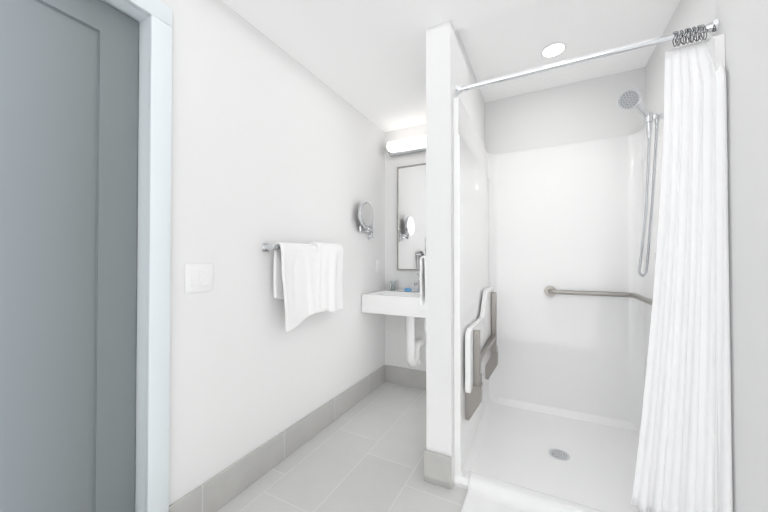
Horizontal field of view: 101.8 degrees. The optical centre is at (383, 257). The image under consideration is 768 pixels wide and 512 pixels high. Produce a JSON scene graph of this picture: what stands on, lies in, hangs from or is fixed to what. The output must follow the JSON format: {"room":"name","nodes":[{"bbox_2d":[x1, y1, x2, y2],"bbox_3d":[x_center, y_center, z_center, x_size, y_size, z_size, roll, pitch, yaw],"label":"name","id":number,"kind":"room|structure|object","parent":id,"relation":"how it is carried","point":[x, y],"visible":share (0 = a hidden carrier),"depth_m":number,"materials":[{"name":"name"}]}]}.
{"room":"bathroom","nodes":[
{"label":"bathroom","id":0,"kind":"room"},
{"bbox_2d":[160,0,384,505],"bbox_3d":[-0.937,-0.027,1.382,0.160,2.440,4.070,0,-1,27],"label":"wall","id":1,"kind":"structure","parent":0,"point":[272,143],"depth_m":1.66,"materials":[{"name":"white paint"}]},
{"bbox_2d":[0,0,138,511],"bbox_3d":[-1.216,0.111,0.848,0.036,2.129,0.920,0,-1,27],"label":"door","id":2,"kind":"structure","parent":1,"relation":"in","point":[68,164],"depth_m":1.08,"materials":[{"name":"grey paint"}]},
{"bbox_2d":[102,0,171,511],"bbox_3d":[-1.202,0.076,0.841,0.180,2.222,1.081,0,-1,27],"label":"door frame","id":3,"kind":"structure","parent":1,"relation":"attached to","point":[159,12],"depth_m":1.24,"materials":[{"name":"white paint"}]},
{"bbox_2d":[185,264,212,293],"bbox_3d":[-0.829,0.093,1.404,0.012,0.128,0.128,0,-1,27],"label":"switch plate","id":4,"kind":"object","parent":1,"relation":"attached to","point":[198,277],"visible":1,"depth_m":1.40,"materials":[{"name":"white plastic"}]},
{"bbox_2d":[169,365,384,511],"bbox_3d":[-0.436,1.119,2.162,0.015,0.165,1.981,0,-1,27],"label":"baseboard","id":5,"kind":"structure","parent":1,"relation":"attached to","point":[217,492],"depth_m":1.75,"materials":[{"name":"grey tile"}]},
{"bbox_2d":[262,242,342,331],"bbox_3d":[-0.461,0.161,1.983,0.142,0.528,0.657,0,-1,27],"label":"towel","id":6,"kind":"object","parent":1,"relation":"attached to","point":[307,280],"visible":1,"depth_m":1.90,"materials":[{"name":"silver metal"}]},
{"bbox_2d":[358,202,373,238],"bbox_3d":[-0.153,-0.309,2.648,0.090,0.291,0.302,0,-1,27],"label":"magnifying mirror","id":7,"kind":"object","parent":1,"relation":"attached to","point":[365,214],"visible":1,"depth_m":2.58,"materials":[{"name":"silver metal"}]},
{"bbox_2d":[376,260,379,272],"bbox_3d":[-0.057,0.085,2.921,0.009,0.116,0.070,0,-1,27],"label":"electrical outlet plate","id":8,"kind":"object","parent":1,"relation":"attached to","point":[377,266],"visible":1,"depth_m":2.91,"materials":[{"name":"white plastic"}]},
{"bbox_2d":[216,382,466,511],"bbox_3d":[0.011,1.238,0.885,2.290,0.100,4.070,0,-1,27],"label":"floor","id":9,"kind":"structure","parent":0,"point":[366,454],"depth_m":1.75,"materials":[{"name":"grey tile"}]},
{"bbox_2d":[461,473,601,511],"bbox_3d":[0.825,1.159,1.331,0.943,0.061,0.248,0,-1,27],"label":"bath mat","id":10,"kind":"object","parent":9,"relation":"on","point":[486,494],"visible":1,"depth_m":1.49,"materials":[{"name":"white fabric"}]},
{"bbox_2d":[453,397,649,511],"bbox_3d":[1.080,1.163,1.886,1.053,0.070,1.092,0,-1,27],"label":"pan","id":11,"kind":"object","parent":9,"relation":"on","point":[586,460],"visible":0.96,"depth_m":1.86,"materials":[{"name":"white plastic"}]},
{"bbox_2d":[453,34,724,511],"bbox_3d":[1.084,0.159,1.905,1.053,2.020,1.072,0,-1,27],"label":"wall","id":12,"kind":"structure","parent":11,"relation":"on","point":[530,226],"depth_m":2.26,"materials":[{"name":"white plastic"}]},
{"bbox_2d":[465,287,497,420],"bbox_3d":[0.670,0.570,2.080,0.085,0.690,0.915,0,-1,27],"label":"shower seat","id":13,"kind":"object","parent":12,"relation":"attached to","point":[481,350],"visible":1,"depth_m":1.81,"materials":[{"name":"white plastic"}]},
{"bbox_2d":[544,286,652,305],"bbox_3d":[1.331,0.252,1.950,0.585,0.082,0.690,0,-1,27],"label":"grab rail","id":14,"kind":"object","parent":12,"relation":"attached to","point":[550,291],"visible":0.75,"depth_m":2.18,"materials":[{"name":"silver metal"}]},
{"bbox_2d":[618,88,663,276],"bbox_3d":[1.398,-0.393,1.690,0.223,1.001,0.207,0,-1,27],"label":"shower head","id":15,"kind":"object","parent":12,"relation":"attached to","point":[630,99],"visible":0.88,"depth_m":1.68},
{"bbox_2d":[222,0,679,131],"bbox_3d":[0.011,-1.332,0.912,2.290,0.160,4.070,0,-1,27],"label":"ceiling","id":16,"kind":"structure","parent":0,"point":[366,58],"depth_m":1.82,"materials":[{"name":"white paint"}]},
{"bbox_2d":[540,42,566,57],"bbox_3d":[1.064,-1.298,1.958,0.148,0.005,0.148,0,-1,27],"label":"recessed light","id":17,"kind":"object","parent":16,"relation":"in","point":[552,50],"visible":1,"depth_m":1.95,"materials":[{"name":"white plastic"}]},
{"bbox_2d":[426,20,484,485],"bbox_3d":[0.569,-0.073,2.206,0.135,2.550,1.235,0,-1,27],"label":"wall","id":18,"kind":"structure","parent":0,"point":[448,67],"depth_m":1.66,"materials":[{"name":"white paint"}]},
{"bbox_2d":[419,235,425,305],"bbox_3d":[0.295,0.059,1.936,0.109,0.474,0.266,0,-1,27],"label":"towel ring","id":19,"kind":"object","parent":18,"relation":"attached to","point":[422,277],"visible":0.27,"depth_m":1.84,"materials":[{"name":"silver metal"}]},
{"bbox_2d":[424,447,444,483],"bbox_3d":[0.474,1.119,2.173,0.015,0.165,1.135,0,-1,27],"label":"baseboard","id":20,"kind":"structure","parent":18,"relation":"attached to","point":[432,460],"depth_m":1.65,"materials":[{"name":"grey tile"}]},
{"bbox_2d":[385,67,645,370],"bbox_3d":[0.849,-0.069,2.674,2.170,2.550,0.146,0,-1,27],"label":"wall","id":21,"kind":"structure","parent":0,"point":[584,110],"depth_m":2.45,"materials":[{"name":"white paint"}]},
{"bbox_2d":[362,272,425,366],"bbox_3d":[0.253,0.548,2.675,0.769,0.831,0.456,0,-1,27],"label":"wall-mounted sink","id":22,"kind":"object","parent":21,"relation":"attached to","point":[405,303],"visible":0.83,"depth_m":2.62,"materials":[{"name":"white ceramic"}]},
{"bbox_2d":[414,272,419,291],"bbox_3d":[0.286,0.274,2.742,0.060,0.280,0.257,0,-1,27],"label":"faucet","id":23,"kind":"object","parent":22,"relation":"on","point":[417,283],"depth_m":2.79,"materials":[{"name":"silver metal"}]},
{"bbox_2d":[385,365,425,389],"bbox_3d":[0.366,1.126,2.858,0.750,0.165,0.012,0,-1,27],"label":"baseboard","id":24,"kind":"structure","parent":21,"relation":"attached to","point":[414,378],"depth_m":2.93,"materials":[{"name":"grey tile"}]},
{"bbox_2d":[386,135,425,156],"bbox_3d":[0.346,-1.043,2.828,0.682,0.129,0.123,0,-1,27],"label":"sconce","id":25,"kind":"object","parent":21,"relation":"attached to","point":[413,145],"visible":0.48,"depth_m":2.87,"materials":[{"name":"white glass"}]},
{"bbox_2d":[397,163,425,269],"bbox_3d":[0.368,-0.371,2.867,0.540,0.984,0.022,0,-1,27],"label":"wall mirror","id":26,"kind":"object","parent":21,"relation":"attached to","point":[411,206],"visible":0.46,"depth_m":2.92,"materials":[{"name":"silver metal"}]},
{"bbox_2d":[645,0,767,511],"bbox_3d":[0.978,-0.092,0.406,0.120,2.550,4.070,0,-1,27],"label":"wall","id":27,"kind":"structure","parent":0,"point":[743,26],"depth_m":1.08,"materials":[{"name":"white paint"}]},
{"bbox_2d":[455,18,732,511],"bbox_3d":[0.856,0.071,1.459,1.055,2.075,0.153,0,-1,27],"label":"shower curtain","id":28,"kind":"object","parent":27,"relation":"attached to","point":[687,387],"visible":1,"depth_m":1.27,"materials":[{"name":"white fabric"}]}
]}

